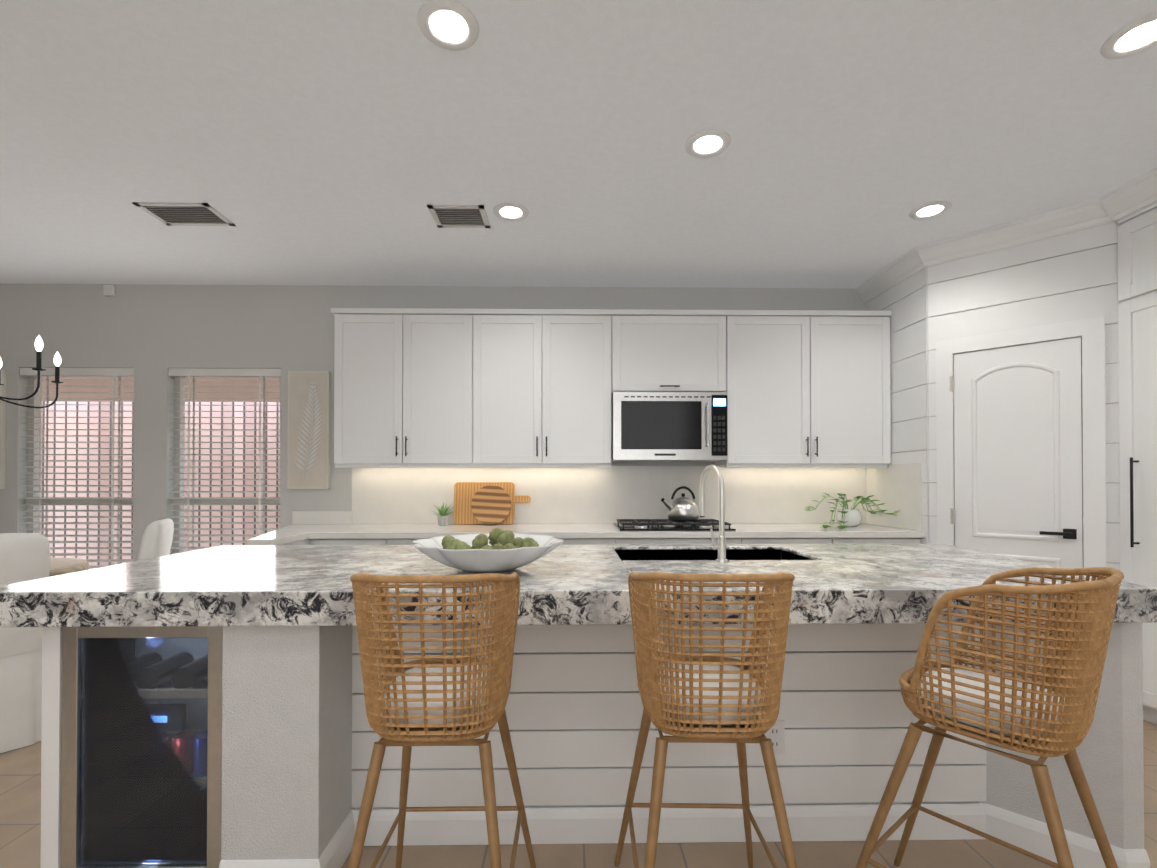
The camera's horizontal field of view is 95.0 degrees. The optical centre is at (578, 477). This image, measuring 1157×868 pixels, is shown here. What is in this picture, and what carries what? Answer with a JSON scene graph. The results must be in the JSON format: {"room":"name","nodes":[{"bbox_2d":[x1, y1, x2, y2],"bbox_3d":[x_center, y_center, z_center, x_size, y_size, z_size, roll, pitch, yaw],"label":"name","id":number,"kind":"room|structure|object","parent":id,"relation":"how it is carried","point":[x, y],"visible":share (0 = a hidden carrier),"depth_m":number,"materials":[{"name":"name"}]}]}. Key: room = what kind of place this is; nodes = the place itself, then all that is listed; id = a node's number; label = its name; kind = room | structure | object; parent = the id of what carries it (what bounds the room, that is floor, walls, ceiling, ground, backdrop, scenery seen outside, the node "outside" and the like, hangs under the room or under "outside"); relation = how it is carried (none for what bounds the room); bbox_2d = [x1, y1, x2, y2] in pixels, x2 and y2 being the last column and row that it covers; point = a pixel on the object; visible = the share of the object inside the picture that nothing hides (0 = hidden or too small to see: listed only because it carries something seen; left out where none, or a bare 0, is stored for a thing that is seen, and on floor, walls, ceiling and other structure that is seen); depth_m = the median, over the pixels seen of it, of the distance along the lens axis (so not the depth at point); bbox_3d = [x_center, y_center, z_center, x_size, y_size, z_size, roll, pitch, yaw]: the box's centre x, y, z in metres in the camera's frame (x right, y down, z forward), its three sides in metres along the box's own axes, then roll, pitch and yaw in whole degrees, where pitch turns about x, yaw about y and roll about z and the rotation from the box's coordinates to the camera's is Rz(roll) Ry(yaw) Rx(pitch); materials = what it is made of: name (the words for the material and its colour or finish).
{"room":"kitchen","nodes":[
{"label":"kitchen","id":0,"kind":"room"},
{"bbox_2d":[0,284,865,560],"bbox_3d":[-1.518,-0.101,4.151,10.200,2.760,0.130,0,0,-1],"label":"wall","id":1,"kind":"structure","parent":0,"point":[151,334],"depth_m":4.08,"materials":[{"name":"paint"}]},
{"bbox_2d":[0,370,5,488],"bbox_3d":[-4.521,-0.362,4.019,0.310,0.900,0.043,0,0,-1],"label":"wall art","id":2,"kind":"object","parent":1,"relation":"attached to","point":[2,430],"visible":1,"depth_m":4.02,"materials":[{"name":"beige fabric"}]},
{"bbox_2d":[26,377,132,532],"bbox_3d":[-3.842,0.082,4.096,0.930,1.845,0.155,0,0,-1],"label":"window","id":3,"kind":"structure","parent":1,"relation":"in","point":[32,387],"depth_m":4.12,"materials":[{"name":"plastic"}]},
{"bbox_2d":[20,368,133,567],"bbox_3d":[-3.842,0.064,4.085,0.862,1.806,0.056,0,0,-1],"label":"window blind","id":4,"kind":"object","parent":3,"relation":"attached to","point":[119,373],"visible":0.69,"depth_m":4.07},
{"bbox_2d":[103,285,114,295],"bbox_3d":[-3.582,-1.427,4.048,0.070,0.080,0.033,0,0,-1],"label":"sensor","id":5,"kind":"object","parent":1,"relation":"attached to","point":[108,290],"visible":0.98,"depth_m":4.04,"materials":[{"name":"white plastic"}]},
{"bbox_2d":[173,377,280,552],"bbox_3d":[-2.724,0.082,4.114,0.922,1.845,0.155,0,0,-1],"label":"window","id":6,"kind":"structure","parent":1,"relation":"in","point":[179,398],"depth_m":4.14,"materials":[{"name":"plastic"}]},
{"bbox_2d":[169,368,280,554],"bbox_3d":[-2.724,0.064,4.102,0.854,1.806,0.056,0,0,-1],"label":"window blind","id":7,"kind":"object","parent":6,"relation":"attached to","point":[220,372],"visible":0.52,"depth_m":4.09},
{"bbox_2d":[287,371,330,488],"bbox_3d":[-2.062,-0.361,4.057,0.310,0.900,0.043,0,0,-1],"label":"wall art","id":8,"kind":"object","parent":1,"relation":"attached to","point":[309,432],"visible":1,"depth_m":4.04,"materials":[{"name":"beige fabric"}]},
{"bbox_2d":[330,308,481,467],"bbox_3d":[-1.215,-0.645,3.929,1.044,1.105,0.327,0,0,-1],"label":"upper cabinet","id":9,"kind":"object","parent":1,"relation":"attached to","point":[465,388],"depth_m":3.77,"materials":[{"name":"white wood"}]},
{"bbox_2d":[482,309,621,467],"bbox_3d":[-0.260,-0.645,3.944,1.116,1.105,0.327,0,0,-1],"label":"upper cabinet","id":10,"kind":"object","parent":1,"relation":"attached to","point":[550,377],"depth_m":3.79,"materials":[{"name":"white wood"}]},
{"bbox_2d":[622,309,729,395],"bbox_3d":[0.648,-0.902,3.960,0.825,0.590,0.327,0,0,-1],"label":"upper cabinet","id":11,"kind":"object","parent":1,"relation":"attached to","point":[663,350],"depth_m":3.80,"materials":[{"name":"white wood"}]},
{"bbox_2d":[612,392,727,461],"bbox_3d":[0.648,-0.363,3.916,0.813,0.482,0.405,0,0,-1],"label":"microwave","id":12,"kind":"object","parent":11,"relation":"attached to","point":[669,426],"visible":1,"depth_m":3.76,"materials":[{"name":"silver metal"}]},
{"bbox_2d":[715,310,891,467],"bbox_3d":[1.624,-0.645,3.973,1.250,1.105,0.327,0,0,-1],"label":"upper cabinet","id":13,"kind":"object","parent":1,"relation":"attached to","point":[809,388],"depth_m":3.82,"materials":[{"name":"white wood"}]},
{"bbox_2d":[0,719,1156,867],"bbox_3d":[-1.465,1.302,0.730,10.200,0.100,6.950,0,0,-1],"label":"floor","id":14,"kind":"structure","parent":0,"point":[20,807],"depth_m":1.79,"materials":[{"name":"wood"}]},
{"bbox_2d":[0,533,49,752],"bbox_3d":[-2.880,0.759,2.483,0.606,1.008,0.538,0,-1,34],"label":"chair","id":15,"kind":"object","parent":14,"relation":"on","point":[24,556],"visible":0.71,"depth_m":2.47,"materials":[{"name":"white fabric"}]},
{"bbox_2d":[49,557,88,576],"bbox_3d":[-3.418,0.886,2.849,1.160,0.764,1.160,0,0,-1],"label":"dining table","id":16,"kind":"object","parent":14,"relation":"on","point":[60,565],"visible":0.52,"depth_m":3.08,"materials":[{"name":"brown wood"}]},
{"bbox_2d":[137,518,173,560],"bbox_3d":[-2.830,0.765,3.179,0.606,1.008,0.538,0,-1,-29],"label":"chair","id":17,"kind":"object","parent":14,"relation":"on","point":[157,537],"visible":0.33,"depth_m":3.12,"materials":[{"name":"white fabric"}]},
{"bbox_2d":[348,572,536,867],"bbox_3d":[-0.353,0.738,1.405,0.449,1.041,0.597,0,0,-1],"label":"stool","id":18,"kind":"object","parent":14,"relation":"on","point":[454,699],"visible":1,"depth_m":1.22,"materials":[{"name":"wicker"}]},
{"bbox_2d":[0,464,1156,867],"bbox_3d":[0.053,0.604,2.100,3.639,1.314,1.130,0,0,-1],"label":"kitchen island","id":19,"kind":"object","parent":14,"relation":"on","point":[204,708],"visible":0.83,"depth_m":1.74,"materials":[{"name":"stone"}]},
{"bbox_2d":[412,528,563,571],"bbox_3d":[-0.323,0.259,1.911,0.544,0.144,0.524,0,0,-1],"label":"fruit bowl","id":20,"kind":"object","parent":19,"relation":"on","point":[497,550],"visible":1,"depth_m":1.80,"materials":[{"name":"white ceramic"}]},
{"bbox_2d":[699,464,727,562],"bbox_3d":[0.548,0.140,2.158,0.076,0.386,0.204,0,0,-1],"label":"faucet","id":21,"kind":"object","parent":19,"relation":"on","point":[721,546],"depth_m":2.08,"materials":[{"name":"silver metal"}]},
{"bbox_2d":[614,549,813,560],"bbox_3d":[0.580,0.467,2.354,0.844,0.240,0.464,0,0,-1],"label":"sink","id":22,"kind":"object","parent":19,"relation":"in","point":[619,554],"depth_m":2.57,"materials":[{"name":"metal"}]},
{"bbox_2d":[764,720,784,753],"bbox_3d":[0.683,0.906,1.848,0.072,0.116,0.008,0,0,-1],"label":"outlet","id":23,"kind":"object","parent":19,"relation":"attached to","point":[776,733],"depth_m":1.85,"materials":[{"name":"white plastic"}]},
{"bbox_2d":[247,463,924,544],"bbox_3d":[0.056,0.589,3.578,4.489,1.367,1.146,0,0,-1],"label":"countertop","id":24,"kind":"structure","parent":14,"relation":"on","point":[616,505],"depth_m":4.07,"materials":[{"name":"white stone"}]},
{"bbox_2d":[433,502,455,525],"bbox_3d":[-0.994,0.272,3.908,0.218,0.170,0.189,0,0,-1],"label":"plant","id":25,"kind":"object","parent":24,"relation":"on","point":[443,518],"depth_m":3.90,"materials":[{"name":"green plant"}]},
{"bbox_2d":[613,519,735,530],"bbox_3d":[0.653,0.333,3.771,0.770,0.045,0.530,0,0,-1],"label":"cooktop","id":26,"kind":"object","parent":24,"relation":"in","point":[622,524],"depth_m":3.63,"materials":[{"name":"black metal"}]},
{"bbox_2d":[661,486,698,520],"bbox_3d":[0.737,0.187,3.879,0.288,0.245,0.229,0,0,-1],"label":"kettle","id":27,"kind":"object","parent":26,"relation":"on","point":[683,508],"depth_m":3.81,"materials":[{"name":"silver metal"}]},
{"bbox_2d":[805,493,899,529],"bbox_3d":[1.986,0.236,3.873,0.621,0.246,0.622,0,0,-1],"label":"plant","id":28,"kind":"object","parent":24,"relation":"on","point":[835,511],"depth_m":3.94,"materials":[{"name":"green plant"}]},
{"bbox_2d":[613,571,797,867],"bbox_3d":[0.332,0.739,1.420,0.450,1.041,0.597,0,0,1],"label":"stool","id":29,"kind":"object","parent":14,"relation":"on","point":[699,697],"visible":1,"depth_m":1.24,"materials":[{"name":"wicker"}]},
{"bbox_2d":[855,567,1123,867],"bbox_3d":[1.038,0.738,1.354,0.450,1.041,0.597,0,-1,-39],"label":"stool","id":30,"kind":"object","parent":14,"relation":"on","point":[1051,713],"visible":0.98,"depth_m":1.22,"materials":[{"name":"wicker"}]},
{"bbox_2d":[1117,203,1156,724],"bbox_3d":[3.193,-0.115,2.469,0.628,2.756,0.716,0,0,-1],"label":"tall cabinet","id":31,"kind":"object","parent":14,"relation":"on","point":[1137,289],"visible":0.9,"depth_m":2.71,"materials":[{"name":"white wood"}]},
{"bbox_2d":[0,0,1156,287],"bbox_3d":[-1.465,-1.558,0.753,10.200,0.100,6.950,0,0,-1],"label":"ceiling","id":32,"kind":"structure","parent":0,"point":[322,142],"depth_m":2.31,"materials":[{"name":"white paint"}]},
{"bbox_2d":[0,335,62,408],"bbox_3d":[-3.517,-0.954,2.762,1.210,1.074,1.210,0,0,-1],"label":"chandelier","id":33,"kind":"object","parent":32,"relation":"hanging from","point":[39,345],"visible":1,"depth_m":2.90,"materials":[{"name":"black metal"}]},
{"bbox_2d":[132,202,235,225],"bbox_3d":[-2.220,-1.484,3.002,0.400,0.011,0.250,0,0,-1],"label":"ceiling vent","id":34,"kind":"object","parent":32,"relation":"in","point":[187,214],"visible":1,"depth_m":2.99,"materials":[{"name":"metal"}]},
{"bbox_2d":[417,0,478,50],"bbox_3d":[-0.431,-1.496,1.761,0.200,0.007,0.200,0,0,-1],"label":"recessed light","id":35,"kind":"object","parent":32,"relation":"in","point":[445,26],"visible":1,"depth_m":1.75,"materials":[{"name":"white plastic"}]},
{"bbox_2d":[427,205,489,227],"bbox_3d":[-0.676,-1.484,3.025,0.310,0.011,0.250,0,0,-1],"label":"ceiling vent","id":36,"kind":"object","parent":32,"relation":"in","point":[459,216],"visible":1,"depth_m":3.02,"materials":[{"name":"metal"}]},
{"bbox_2d":[493,202,528,220],"bbox_3d":[-0.380,-1.486,2.975,0.200,0.007,0.200,0,0,-1],"label":"recessed light","id":37,"kind":"object","parent":32,"relation":"in","point":[508,211],"visible":1,"depth_m":2.96,"materials":[{"name":"white plastic"}]},
{"bbox_2d":[685,129,730,157],"bbox_3d":[0.580,-1.491,2.377,0.200,0.007,0.200,0,0,-1],"label":"recessed light","id":38,"kind":"object","parent":32,"relation":"in","point":[708,143],"visible":1,"depth_m":2.37,"materials":[{"name":"white plastic"}]},
{"bbox_2d":[909,201,951,219],"bbox_3d":[1.961,-1.486,2.958,0.200,0.007,0.200,0,0,-1],"label":"recessed light","id":39,"kind":"object","parent":32,"relation":"in","point":[931,210],"visible":1,"depth_m":2.95,"materials":[{"name":"white plastic"}]},
{"bbox_2d":[1101,12,1156,58],"bbox_3d":[1.909,-1.496,1.797,0.200,0.007,0.200,0,0,-1],"label":"recessed light","id":40,"kind":"object","parent":32,"relation":"in","point":[1137,36],"visible":1,"depth_m":1.81,"materials":[{"name":"white plastic"}]},
{"bbox_2d":[891,285,928,515],"bbox_3d":[2.318,-0.103,3.796,0.100,2.760,0.700,0,0,-1],"label":"wall","id":41,"kind":"structure","parent":0,"point":[907,420],"depth_m":3.58,"materials":[{"name":"paint"}]},
{"bbox_2d":[866,222,1120,570],"bbox_3d":[2.578,-0.106,3.483,0.635,2.756,1.331,0,0,-1],"label":"boards","id":42,"kind":"object","parent":41,"relation":"attached to","point":[913,303],"visible":0.33,"depth_m":3.21,"materials":[{"name":"white wood"}]},
{"bbox_2d":[855,168,1156,303],"bbox_3d":[2.541,-1.433,2.199,0.691,0.125,3.919,0,0,-1],"label":"crown molding","id":43,"kind":"structure","parent":41,"relation":"attached to","point":[1072,218],"depth_m":3.08,"materials":[{"name":"white wood"}]},
{"bbox_2d":[927,243,1119,563],"bbox_3d":[2.626,-0.109,3.173,0.885,2.760,0.100,0,-1,44],"label":"wall","id":44,"kind":"structure","parent":0,"point":[1001,304],"depth_m":3.17,"materials":[{"name":"paint"}]},
{"bbox_2d":[936,316,1105,567],"bbox_3d":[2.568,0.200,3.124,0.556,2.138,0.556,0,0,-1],"label":"pantry door","id":45,"kind":"structure","parent":44,"relation":"in","point":[1020,446],"depth_m":3.09,"materials":[{"name":"white wood"}]},
{"label":"outside","id":46,"kind":"structure","parent":0,"visible":0},
{"bbox_3d":[-4.293,1.362,5.747,9.500,0.100,3.170,0,0,-1],"label":"patio","id":47,"kind":"object","parent":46,"visible":0},
{"bbox_2d":[41,401,279,569],"bbox_3d":[-4.317,-0.145,7.269,9.500,2.900,0.050,0,0,-1],"label":"fence","id":48,"kind":"object","parent":47,"relation":"on","point":[104,406],"depth_m":7.22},
{"bbox_2d":[42,377,279,401],"bbox_3d":[-4.287,0.024,5.327,9.500,2.570,2.270,0,0,-1],"label":"eave","id":49,"kind":"object","parent":47,"relation":"on","point":[240,394],"visible":0.11,"depth_m":6.33}
]}

